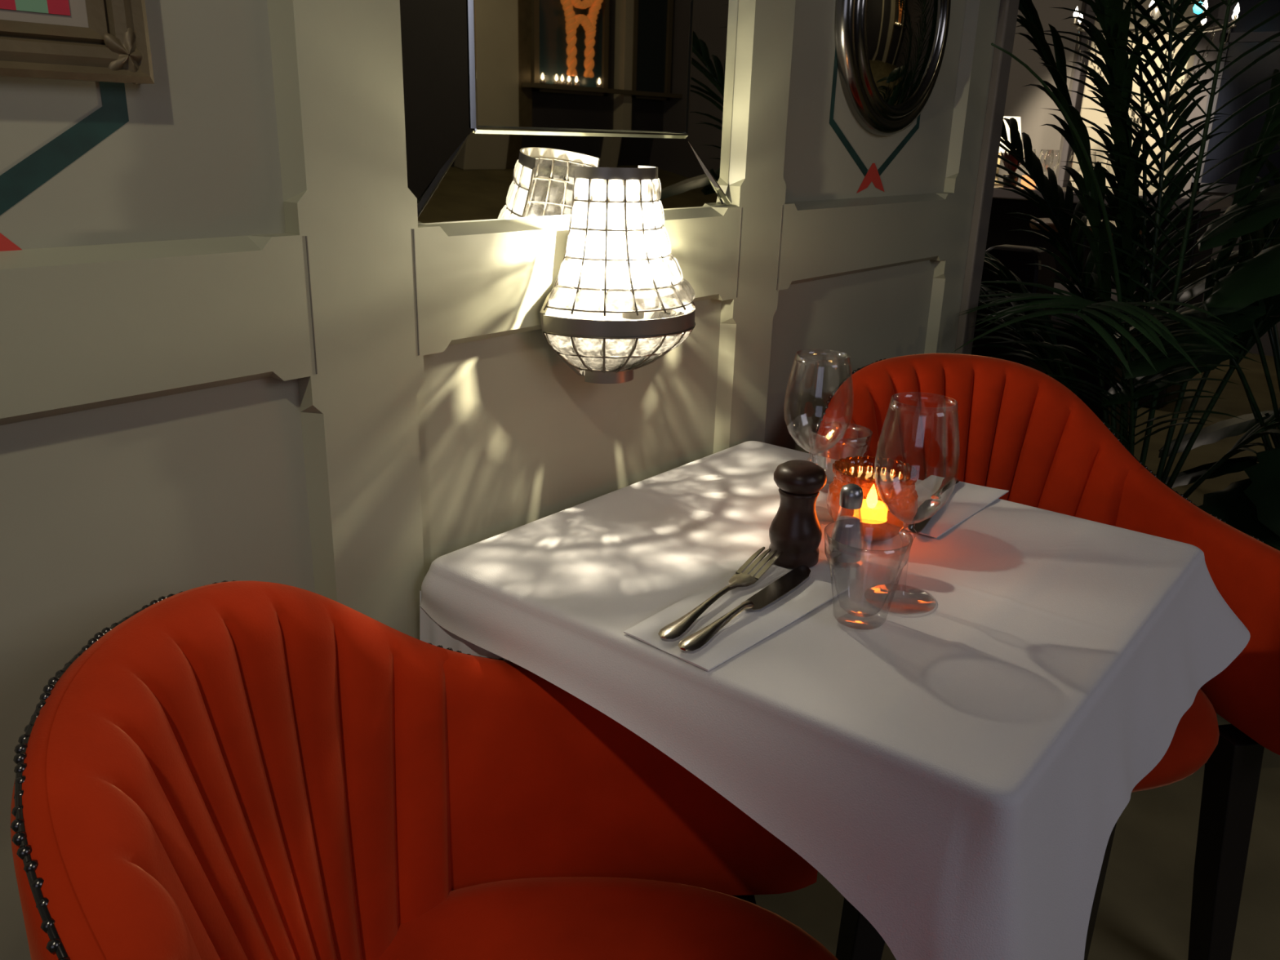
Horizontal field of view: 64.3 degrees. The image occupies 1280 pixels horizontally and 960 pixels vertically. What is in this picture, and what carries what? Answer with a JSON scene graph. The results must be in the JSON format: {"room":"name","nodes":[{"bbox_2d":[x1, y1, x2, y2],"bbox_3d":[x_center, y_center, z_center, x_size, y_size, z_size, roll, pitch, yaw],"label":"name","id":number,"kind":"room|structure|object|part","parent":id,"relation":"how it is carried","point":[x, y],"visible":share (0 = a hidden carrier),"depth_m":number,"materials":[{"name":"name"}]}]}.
{"room":"restaurant dining room","nodes":[
{"label":"restaurant dining room","id":0,"kind":"room"},
{"bbox_2d":[0,0,1000,639],"bbox_3d":[-0.727,-0.347,0.221,0.020,2.800,4.365,16,24,36],"label":"wall","id":1,"kind":"structure","parent":0,"point":[348,303],"depth_m":0.93,"materials":[{"name":"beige paint"}]},
{"bbox_2d":[0,0,966,959],"bbox_3d":[-0.763,-0.364,0.269,0.100,2.800,4.330,16,24,36],"label":"wall panels","id":2,"kind":"object","parent":1,"relation":"attached to","point":[107,513],"visible":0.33,"depth_m":0.85,"materials":[{"name":"grey paint"}]},
{"bbox_2d":[0,81,128,251],"bbox_3d":[-0.451,-0.404,0.583,0.001,0.550,0.270,16,24,36],"label":"ribbon","id":3,"kind":"object","parent":2,"relation":"attached to","point":[24,178],"visible":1,"depth_m":0.71,"materials":[{"name":"green paint"}]},
{"bbox_2d":[0,0,154,84],"bbox_3d":[-0.442,-0.450,0.557,0.024,0.422,0.298,16,24,36],"label":"picture frame","id":4,"kind":"object","parent":2,"relation":"attached to","point":[106,41],"visible":1,"depth_m":0.69,"materials":[{"name":"gold"}]},
{"bbox_2d":[0,0,70,15],"bbox_3d":[-0.448,-0.450,0.559,0.001,0.338,0.211,16,24,36],"label":"picture","id":5,"kind":"object","parent":4,"relation":"attached to","point":[51,6],"depth_m":0.68},
{"bbox_2d":[400,0,737,223],"bbox_3d":[-0.031,-0.832,0.965,0.014,1.124,0.532,16,24,36],"label":"mirror","id":6,"kind":"object","parent":2,"relation":"attached to","point":[546,89],"visible":0.92,"depth_m":1.06,"materials":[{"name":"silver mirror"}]},
{"bbox_2d":[829,47,920,193],"bbox_3d":[0.383,-0.721,1.568,0.001,0.538,0.315,16,24,36],"label":"garland","id":7,"kind":"object","parent":2,"relation":"attached to","point":[873,175],"visible":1,"depth_m":1.63,"materials":[{"name":"green paint"}]},
{"bbox_2d":[835,0,951,135],"bbox_3d":[0.409,-0.715,1.563,0.049,0.356,0.356,16,24,36],"label":"convex mirror","id":8,"kind":"object","parent":2,"relation":"attached to","point":[890,53],"visible":1,"depth_m":1.54,"materials":[{"name":"grey mirror"}]},
{"bbox_2d":[539,165,695,383],"bbox_3d":[-0.002,-0.219,1.111,0.112,0.233,0.204,16,24,36],"label":"wall light","id":9,"kind":"object","parent":1,"relation":"attached to","point":[602,319],"visible":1,"depth_m":1.07,"materials":[{"name":"grey metal"}]},
{"bbox_3d":[-0.043,-0.201,1.151,0.008,0.158,0.192,16,24,36],"label":"plate","id":10,"kind":"part","parent":9,"relation":"part of","materials":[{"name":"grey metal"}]},
{"bbox_2d":[954,0,1019,355],"bbox_3d":[0.620,-0.877,1.893,0.150,2.800,0.056,16,24,36],"label":"trim","id":11,"kind":"structure","parent":1,"relation":"attached to","point":[1008,9],"depth_m":1.94,"materials":[{"name":"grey paint"}]},
{"bbox_2d":[754,352,1279,959],"bbox_3d":[1.314,0.663,1.937,8.200,0.100,11.000,16,24,36],"label":"floor","id":12,"kind":"structure","parent":0,"point":[1144,913],"depth_m":1.75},
{"bbox_2d":[10,580,838,959],"bbox_3d":[-0.081,0.511,0.786,0.586,0.849,0.606,0,19,-4],"label":"tub chair","id":13,"kind":"object","parent":12,"relation":"on","point":[234,770],"visible":0.85,"depth_m":0.83,"materials":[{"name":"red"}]},
{"bbox_3d":[-0.078,0.225,0.688,0.563,0.239,0.583,0,19,-4],"label":"beaded trim","id":14,"kind":"part","parent":13,"relation":"part of","materials":[{"name":"grey"}]},
{"bbox_2d":[376,876,838,959],"bbox_3d":[-0.054,0.475,0.775,0.536,0.073,0.492,0,19,-4],"label":"seat cushion","id":15,"kind":"object","parent":13,"relation":"on","point":[451,917],"depth_m":0.92,"materials":[{"name":"red fabric"}]},
{"bbox_3d":[0.095,0.625,1.119,0.065,0.428,0.077,0,19,-4],"label":"leg","id":16,"kind":"part","parent":13,"relation":"part of","materials":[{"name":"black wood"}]},
{"bbox_2d":[971,244,1055,373],"bbox_3d":[1.056,-0.237,3.015,0.235,0.890,0.200,16,24,36],"label":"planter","id":17,"kind":"object","parent":12,"relation":"on","point":[1015,258],"visible":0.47,"depth_m":2.85,"materials":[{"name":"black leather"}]},
{"bbox_2d":[808,353,1279,959],"bbox_3d":[0.511,0.291,1.485,0.606,0.849,0.586,-3,19,-12],"label":"tub chair","id":18,"kind":"object","parent":12,"relation":"on","point":[1022,432],"visible":0.47,"depth_m":1.49,"materials":[{"name":"red"}]},
{"bbox_3d":[0.290,0.566,1.311,0.077,0.428,0.065,-3,19,-12],"label":"leg","id":19,"kind":"part","parent":18,"relation":"part of","materials":[{"name":"black wood"}]},
{"bbox_3d":[0.518,0.003,1.393,0.583,0.239,0.563,-3,19,-12],"label":"beaded trim","id":20,"kind":"part","parent":18,"relation":"part of","materials":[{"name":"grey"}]},
{"bbox_2d":[1131,688,1219,792],"bbox_3d":[0.517,0.262,1.449,0.492,0.073,0.536,-3,19,-12],"label":"seat cushion","id":21,"kind":"object","parent":18,"relation":"on","point":[1196,736],"depth_m":1.25,"materials":[{"name":"red fabric"}]},
{"bbox_3d":[0.806,0.543,1.424,0.077,0.428,0.065,-3,19,-12],"label":"leg","id":22,"kind":"part","parent":18,"relation":"part of","materials":[{"name":"black wood"}]},
{"bbox_2d":[1029,217,1142,284],"bbox_3d":[1.708,-0.574,4.068,0.410,0.885,0.410,16,24,36],"label":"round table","id":23,"kind":"object","parent":12,"relation":"on","point":[1048,221],"visible":0.12,"depth_m":3.93,"materials":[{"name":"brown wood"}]},
{"bbox_2d":[1045,282,1155,438],"bbox_3d":[1.442,-0.351,3.663,0.580,0.670,0.380,16,24,36],"label":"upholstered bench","id":24,"kind":"object","parent":12,"relation":"on","point":[1080,374],"visible":0.02,"depth_m":3.39,"materials":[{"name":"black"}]},
{"bbox_2d":[1050,282,1155,333],"bbox_3d":[1.450,-0.616,3.572,0.580,0.110,0.380,16,24,36],"label":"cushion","id":25,"kind":"object","parent":24,"relation":"on","point":[1059,286],"depth_m":3.41,"materials":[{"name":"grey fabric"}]},
{"bbox_2d":[1084,822,1116,959],"bbox_3d":[0.194,0.436,1.198,0.580,0.741,0.588,16,24,36],"label":"dining table","id":26,"kind":"object","parent":12,"relation":"on","point":[1096,900],"visible":0.09,"depth_m":1.25,"materials":[{"name":"black wood"}]},
{"bbox_2d":[419,440,1250,959],"bbox_3d":[0.239,0.265,1.121,0.695,0.388,0.737,16,24,36],"label":"tablecloth","id":27,"kind":"object","parent":26,"relation":"on","point":[962,771],"visible":0.83,"depth_m":0.87,"materials":[{"name":"white fabric"}]},
{"bbox_2d":[623,561,847,671],"bbox_3d":[0.091,0.119,0.934,0.104,0.003,0.220,16,24,36],"label":"napkin","id":28,"kind":"object","parent":27,"relation":"on","point":[749,627],"visible":0.84,"depth_m":0.92,"materials":[{"name":"white"}]},
{"bbox_2d":[657,546,782,639],"bbox_3d":[0.077,0.102,0.946,0.025,0.014,0.205,14,22,31],"label":"fork","id":29,"kind":"object","parent":28,"relation":"on","point":[677,628],"visible":1,"depth_m":0.97,"materials":[{"name":"silver metal"}]},
{"bbox_3d":[0.051,0.117,0.910,0.020,0.008,0.112,14,22,31],"label":"handle","id":30,"kind":"part","parent":29,"relation":"part of","materials":[{"name":"silver metal"}]},
{"bbox_2d":[677,564,810,651],"bbox_3d":[0.103,0.111,0.930,0.022,0.009,0.221,16,23,35],"label":"knife","id":31,"kind":"object","parent":28,"relation":"on","point":[793,579],"visible":1,"depth_m":0.93,"materials":[{"name":"silver metal"}]},
{"bbox_3d":[0.068,0.125,0.886,0.020,0.009,0.104,15,23,35],"label":"handle","id":32,"kind":"part","parent":31,"relation":"part of","materials":[{"name":"silver metal"}]},
{"bbox_3d":[0.135,0.102,0.969,0.021,0.002,0.119,15,23,34],"label":"blade","id":33,"kind":"part","parent":31,"relation":"part of","materials":[{"name":"silver metal"}]},
{"bbox_2d":[768,459,826,568],"bbox_3d":[0.160,0.033,1.034,0.054,0.105,0.054,16,24,36],"label":"pepper mill","id":34,"kind":"object","parent":27,"relation":"on","point":[795,530],"visible":0.96,"depth_m":1.02,"materials":[{"name":"brown wood"}]},
{"bbox_2d":[783,351,853,522],"bbox_3d":[0.198,-0.049,1.148,0.077,0.188,0.077,16,24,36],"label":"wine glass","id":35,"kind":"object","parent":27,"relation":"on","point":[820,520],"visible":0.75,"depth_m":1.14,"materials":[{"name":"clear glass"}]},
{"bbox_2d":[783,351,853,453],"bbox_3d":[0.199,-0.084,1.136,0.077,0.113,0.077,16,24,36],"label":"bowl","id":36,"kind":"object","parent":35,"relation":"on","point":[796,352],"depth_m":1.14,"materials":[{"name":"clear glass"}]},
{"bbox_2d":[808,422,872,493],"bbox_3d":[0.244,-0.025,1.259,0.078,0.075,0.078,16,24,36],"label":"tumbler","id":37,"kind":"object","parent":27,"relation":"on","point":[811,432],"visible":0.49,"depth_m":1.25,"materials":[{"name":"clear glass"}]},
{"bbox_2d":[829,483,863,563],"bbox_3d":[0.213,0.044,1.039,0.039,0.084,0.039,16,24,36],"label":"salt shaker","id":38,"kind":"object","parent":27,"relation":"on","point":[847,530],"visible":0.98,"depth_m":1.03,"materials":[{"name":"clear glass"}]},
{"bbox_2d":[824,519,912,630],"bbox_3d":[0.200,0.087,0.913,0.077,0.083,0.077,16,24,36],"label":"tumbler","id":39,"kind":"object","parent":27,"relation":"on","point":[905,548],"visible":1,"depth_m":0.91,"materials":[{"name":"clear glass"}]},
{"bbox_2d":[826,455,919,541],"bbox_3d":[0.253,0.024,1.112,0.098,0.077,0.098,16,24,36],"label":"candle holder","id":40,"kind":"object","parent":27,"relation":"on","point":[896,480],"visible":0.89,"depth_m":1.08,"materials":[{"name":"orange glass"}]},
{"bbox_2d":[864,391,959,611],"bbox_3d":[0.250,0.021,0.939,0.074,0.195,0.074,-7,21,-24],"label":"wine glass","id":41,"kind":"object","parent":27,"relation":"on","point":[868,600],"visible":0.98,"depth_m":0.95,"materials":[{"name":"clear glass"}]},
{"bbox_2d":[874,391,959,524],"bbox_3d":[0.252,-0.016,0.926,0.075,0.118,0.075,16,24,36],"label":"bowl","id":42,"kind":"object","parent":41,"relation":"on","point":[908,392],"depth_m":0.93,"materials":[{"name":"clear glass"}]},
{"bbox_2d":[904,475,1008,537],"bbox_3d":[0.357,0.027,1.226,0.098,0.003,0.213,16,24,36],"label":"napkin","id":43,"kind":"object","parent":27,"relation":"on","point":[966,500],"visible":0.65,"depth_m":1.23,"materials":[{"name":"white"}]},
{"bbox_2d":[907,476,959,533],"bbox_3d":[0.349,0.024,1.208,0.022,0.009,0.221,11,21,26],"label":"knife","id":44,"kind":"object","parent":43,"relation":"on","point":[926,510],"visible":0.95,"depth_m":1.19,"materials":[{"name":"silver metal"}]},
{"bbox_3d":[0.324,0.040,1.167,0.021,0.002,0.119,11,21,25],"label":"blade","id":45,"kind":"part","parent":44,"relation":"part of","materials":[{"name":"silver metal"}]},
{"bbox_3d":[0.376,0.008,1.257,0.020,0.009,0.104,11,21,26],"label":"handle","id":46,"kind":"part","parent":44,"relation":"part of","materials":[{"name":"silver metal"}]},
{"bbox_2d":[985,185,1231,408],"bbox_3d":[2.155,-0.951,5.079,1.160,0.950,0.500,16,24,36],"label":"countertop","id":47,"kind":"structure","parent":12,"relation":"on","point":[1003,223],"depth_m":4.89,"materials":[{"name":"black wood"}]},
{"bbox_2d":[994,115,1021,186],"bbox_3d":[1.810,-1.652,5.122,0.210,0.330,0.210,16,24,36],"label":"table lamp","id":48,"kind":"object","parent":47,"relation":"on","point":[1018,118],"visible":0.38,"depth_m":5.02,"materials":[{"name":"grey metal"}]},
{"bbox_3d":[1.812,-1.728,5.096,0.210,0.170,0.210,16,24,36],"label":"lamp shade","id":49,"kind":"part","parent":48,"relation":"part of","materials":[{"name":"beige"}]},
{"bbox_2d":[1000,150,1024,187],"bbox_3d":[1.812,-1.515,4.946,0.119,0.183,0.111,4,19,5],"label":"potted flower","id":50,"kind":"object","parent":47,"relation":"on","point":[1009,157],"visible":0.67,"depth_m":4.93,"materials":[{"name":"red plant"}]},
{"bbox_3d":[1.807,-1.458,4.970,0.076,0.060,0.076,16,24,36],"label":"pot","id":51,"kind":"part","parent":50,"relation":"part of","materials":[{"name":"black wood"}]},
{"bbox_2d":[1021,175,1035,188],"bbox_3d":[1.877,-1.438,4.917,0.072,0.060,0.072,16,24,36],"label":"candle cup","id":52,"kind":"object","parent":47,"relation":"on","point":[1023,182],"visible":0.46,"depth_m":4.89,"materials":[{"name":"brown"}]},
{"bbox_2d":[992,185,1231,211],"bbox_3d":[2.168,-1.376,4.934,1.160,0.050,0.500,16,24,36],"label":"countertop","id":53,"kind":"structure","parent":47,"relation":"on","point":[997,193],"depth_m":4.71,"materials":[{"name":"black"}]},
{"bbox_2d":[951,0,1279,497],"bbox_3d":[1.194,-0.694,2.257,1.686,2.253,1.497,3,19,4],"label":"potted palm","id":54,"kind":"object","parent":12,"relation":"on","point":[1131,214],"visible":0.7,"depth_m":2.25,"materials":[{"name":"green plant"}]},
{"bbox_2d":[1101,183,1279,549],"bbox_3d":[1.626,-0.116,2.352,1.125,1.122,1.177,16,24,36],"label":"leaf plant","id":55,"kind":"object","parent":12,"relation":"on","point":[1251,505],"visible":0.66,"depth_m":2.15,"materials":[{"name":"green plant"}]},
{"bbox_2d":[1057,0,1279,355],"bbox_3d":[4.522,-1.893,5.220,7.800,2.800,0.100,16,24,36],"label":"wall","id":56,"kind":"structure","parent":0,"point":[1218,13],"depth_m":6.13,"materials":[{"name":"paint"}]},
{"bbox_2d":[998,0,1084,186],"bbox_3d":[2.059,-2.569,6.978,1.700,2.800,0.060,16,24,36],"label":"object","id":57,"kind":"structure","parent":56,"relation":"attached to","point":[1026,102],"depth_m":6.55,"materials":[{"name":"beige"}]},
{"bbox_2d":[1069,0,1204,192],"bbox_3d":[3.001,-2.278,6.208,0.560,2.800,0.160,16,24,36],"label":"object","id":58,"kind":"structure","parent":56,"relation":"attached to","point":[1096,117],"depth_m":6.14,"materials":[{"name":"beige paint"}]},
{"bbox_2d":[1201,43,1211,59],"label":"crystal chandelier","id":59,"kind":"object","parent":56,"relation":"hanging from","point":[1210,47],"depth_m":4.97,"materials":[{"name":"clear glass"}]},
{"bbox_2d":[1190,0,1279,192],"bbox_3d":[3.905,-2.392,5.463,1.420,1.700,0.050,16,24,36],"label":"curtain","id":60,"kind":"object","parent":56,"relation":"in","point":[1264,68],"depth_m":5.87,"materials":[{"name":"grey"}]},
{"bbox_3d":[1.398,-2.081,1.000,8.200,0.100,11.000,16,24,36],"label":"ceiling","id":61,"kind":"structure","parent":0,"visible":0},
{"bbox_2d":[1071,6,1088,67],"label":"crystal chandelier","id":62,"kind":"object","parent":61,"relation":"hanging from","point":[1076,14],"depth_m":5.06,"materials":[{"name":"grey metal"}]},
{"bbox_3d":[2.117,-2.269,4.941,0.025,0.052,0.026,16,24,36],"label":"candle bulb","id":63,"kind":"part","parent":62,"relation":"part of","materials":[{"name":"white"}]},
{"bbox_2d":[1090,61,1104,78],"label":"crystal chandelier","id":64,"kind":"object","parent":61,"relation":"hanging from","point":[1091,61],"depth_m":5.18,"materials":[{"name":"grey metal"}]},
{"bbox_2d":[1128,28,1141,35],"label":"crystal chandelier","id":65,"kind":"object","parent":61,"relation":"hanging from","point":[1132,30],"depth_m":4.86,"materials":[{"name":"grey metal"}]},
{"bbox_3d":[2.335,-2.231,5.029,0.032,0.066,0.377,-15,25,-41],"label":"arm","id":66,"kind":"part","parent":65,"relation":"part of","materials":[{"name":"clear glass"}]},
{"bbox_3d":[2.285,-2.198,4.930,0.377,0.066,0.032,5,19,10],"label":"arm","id":67,"kind":"part","parent":65,"relation":"part of","materials":[{"name":"clear glass"}]},
{"bbox_2d":[1129,104,1142,124],"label":"crystal chandelier","id":68,"kind":"object","parent":61,"relation":"hanging from","point":[1133,118],"depth_m":5.03,"materials":[{"name":"clear glass"}]},
{"bbox_2d":[1149,28,1155,37],"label":"crystal chandelier","id":69,"kind":"object","parent":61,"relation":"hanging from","point":[1152,31],"depth_m":4.91,"materials":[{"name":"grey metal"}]},
{"bbox_2d":[1149,6,1160,20],"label":"crystal chandelier","id":70,"kind":"object","parent":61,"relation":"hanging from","point":[1154,13],"depth_m":4.87,"materials":[{"name":"grey glass"}]},
{"bbox_3d":[2.486,-2.680,4.739,0.060,1.120,0.060,16,24,36],"label":"stem","id":71,"kind":"part","parent":70,"relation":"part of","materials":[{"name":"clear glass"}]},
{"bbox_2d":[1173,24,1189,33],"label":"crystal chandelier","id":72,"kind":"object","parent":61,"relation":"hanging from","point":[1179,29],"depth_m":4.73,"materials":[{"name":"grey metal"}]},
{"bbox_3d":[2.503,-2.124,4.734,0.032,0.066,0.377,-1,19,-7],"label":"arm","id":73,"kind":"part","parent":72,"relation":"part of","materials":[{"name":"clear glass"}]},
{"bbox_2d":[1180,73,1190,86],"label":"crystal chandelier","id":74,"kind":"object","parent":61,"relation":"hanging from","point":[1188,77],"depth_m":4.80,"materials":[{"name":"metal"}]},
{"bbox_2d":[1186,29,1195,35],"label":"crystal chandelier","id":75,"kind":"object","parent":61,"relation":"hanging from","point":[1193,31],"depth_m":4.88,"materials":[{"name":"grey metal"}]},
{"bbox_2d":[1191,58,1203,74],"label":"crystal chandelier","id":76,"kind":"object","parent":61,"relation":"hanging from","point":[1198,59],"depth_m":4.88,"materials":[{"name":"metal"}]},
{"bbox_2d":[1192,0,1203,14],"bbox_3d":[2.863,-2.843,5.042,0.060,0.985,0.060,16,24,36],"label":"lamp","id":77,"kind":"object","parent":61,"relation":"hanging from","point":[1197,10],"visible":0.7,"depth_m":5.18,"materials":[{"name":"teal"}]},
{"bbox_2d":[1200,16,1206,25],"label":"crystal chandelier","id":78,"kind":"object","parent":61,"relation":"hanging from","point":[1204,20],"depth_m":5.04,"materials":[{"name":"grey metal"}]},
{"bbox_3d":[2.794,-2.284,5.044,0.025,0.052,0.026,16,24,36],"label":"candle bulb","id":79,"kind":"part","parent":78,"relation":"part of","materials":[{"name":"white"}]},
{"bbox_3d":[2.656,-2.172,4.885,0.377,0.066,0.032,5,19,10],"label":"arm","id":80,"kind":"part","parent":78,"relation":"part of","materials":[{"name":"clear glass"}]},
{"bbox_3d":[2.606,-2.139,4.786,0.032,0.066,0.377,-15,25,-41],"label":"arm","id":81,"kind":"part","parent":78,"relation":"part of","materials":[{"name":"clear glass"}]},
{"bbox_2d":[1202,0,1208,8],"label":"crystal chandelier","id":82,"kind":"object","parent":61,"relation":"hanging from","point":[1206,1],"depth_m":4.54,"materials":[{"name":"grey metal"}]},
{"bbox_3d":[2.526,-2.124,4.552,0.025,0.052,0.026,16,24,36],"label":"candle bulb","id":83,"kind":"part","parent":82,"relation":"part of","materials":[{"name":"white"}]},
{"bbox_2d":[1202,23,1223,42],"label":"crystal chandelier","id":84,"kind":"object","parent":61,"relation":"hanging from","point":[1213,28],"depth_m":4.75,"materials":[{"name":"grey metal"}]},
{"bbox_2d":[1223,2,1239,47],"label":"crystal chandelier","id":85,"kind":"object","parent":61,"relation":"hanging from","point":[1236,11],"depth_m":4.67,"materials":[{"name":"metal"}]},
{"bbox_3d":[2.725,-2.151,4.649,0.025,0.052,0.026,16,24,36],"label":"candle bulb","id":86,"kind":"part","parent":85,"relation":"part of","materials":[{"name":"white"}]}
]}

